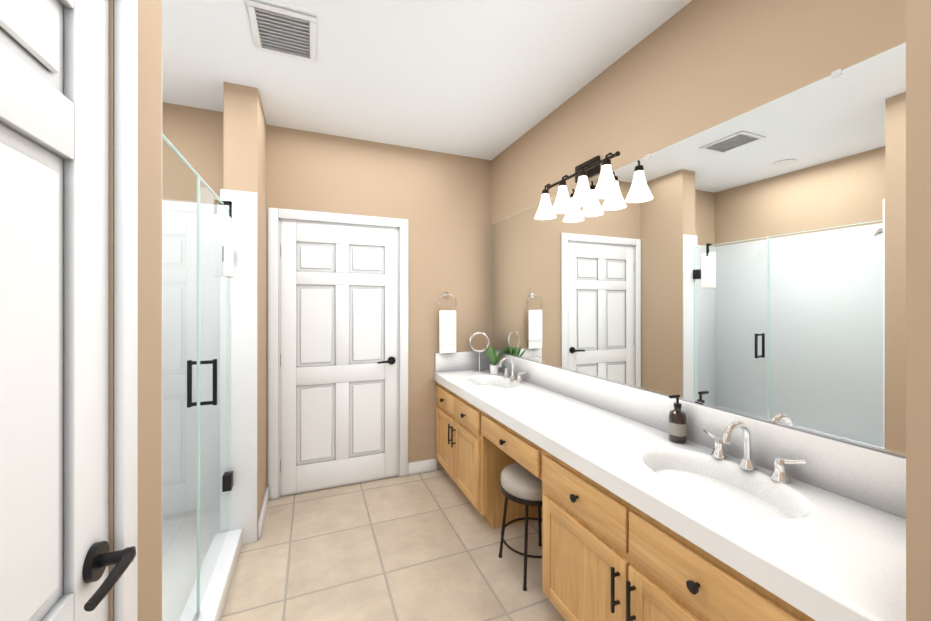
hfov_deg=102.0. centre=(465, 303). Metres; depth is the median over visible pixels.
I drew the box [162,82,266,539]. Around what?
wall
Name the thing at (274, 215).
door frame
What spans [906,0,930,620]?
wall
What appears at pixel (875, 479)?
backsplash
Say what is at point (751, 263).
wall mirror
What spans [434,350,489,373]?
backsplash
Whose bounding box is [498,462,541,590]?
stool
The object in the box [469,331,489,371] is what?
makeup mirror
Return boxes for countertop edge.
[434,374,885,620]
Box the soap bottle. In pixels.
[669,394,686,443]
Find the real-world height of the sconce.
0.280 m
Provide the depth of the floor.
2.08 m
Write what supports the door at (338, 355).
in the wall at (440, 202)
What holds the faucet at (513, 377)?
on the bathroom vanity
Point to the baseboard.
(421, 467)
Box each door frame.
[114,0,137,620]
[267,207,407,500]
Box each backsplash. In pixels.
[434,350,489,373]
[490,351,905,521]
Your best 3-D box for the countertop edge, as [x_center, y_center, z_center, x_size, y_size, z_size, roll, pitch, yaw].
[0.257,0.619,1.928,0.020,0.062,2.744,0,0,-22]
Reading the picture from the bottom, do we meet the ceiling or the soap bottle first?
the soap bottle
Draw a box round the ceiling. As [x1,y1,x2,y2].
[162,0,691,159]
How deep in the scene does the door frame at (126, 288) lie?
0.75 m
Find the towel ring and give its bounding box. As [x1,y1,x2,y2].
[438,292,456,353]
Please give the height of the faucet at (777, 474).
0.171 m
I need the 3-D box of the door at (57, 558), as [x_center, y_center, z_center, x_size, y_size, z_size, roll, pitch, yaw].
[-0.524,0.399,0.359,0.098,2.028,0.819,0,0,-22]
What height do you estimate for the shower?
2.080 m
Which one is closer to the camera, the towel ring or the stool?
the stool
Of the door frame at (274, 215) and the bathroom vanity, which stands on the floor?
the bathroom vanity
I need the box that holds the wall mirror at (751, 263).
[491,42,905,457]
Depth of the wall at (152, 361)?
0.92 m
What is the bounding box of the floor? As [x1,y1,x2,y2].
[221,469,565,620]
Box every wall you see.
[108,0,142,620]
[142,0,161,620]
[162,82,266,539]
[267,125,490,476]
[491,0,905,457]
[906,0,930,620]
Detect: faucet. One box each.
[499,357,525,381]
[703,421,806,482]
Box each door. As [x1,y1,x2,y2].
[0,0,135,620]
[280,220,397,495]
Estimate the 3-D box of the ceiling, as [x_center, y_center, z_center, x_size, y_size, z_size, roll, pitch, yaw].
[-0.340,-1.331,0.755,3.260,0.080,4.670,0,0,-22]
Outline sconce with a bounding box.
[535,151,620,219]
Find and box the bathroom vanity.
[436,374,905,620]
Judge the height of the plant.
0.222 m
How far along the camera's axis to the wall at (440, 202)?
3.15 m
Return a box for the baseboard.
[258,458,436,539]
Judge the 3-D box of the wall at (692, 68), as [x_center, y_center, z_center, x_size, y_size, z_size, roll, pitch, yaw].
[1.123,0.065,1.351,0.100,2.710,4.670,0,0,-22]
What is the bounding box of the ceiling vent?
[245,0,316,62]
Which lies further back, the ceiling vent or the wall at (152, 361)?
the ceiling vent
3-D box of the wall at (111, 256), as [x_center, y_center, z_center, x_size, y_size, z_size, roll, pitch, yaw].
[-0.323,0.064,-0.307,0.110,2.710,2.490,0,0,-22]
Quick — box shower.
[162,133,256,620]
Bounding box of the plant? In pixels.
[485,346,503,373]

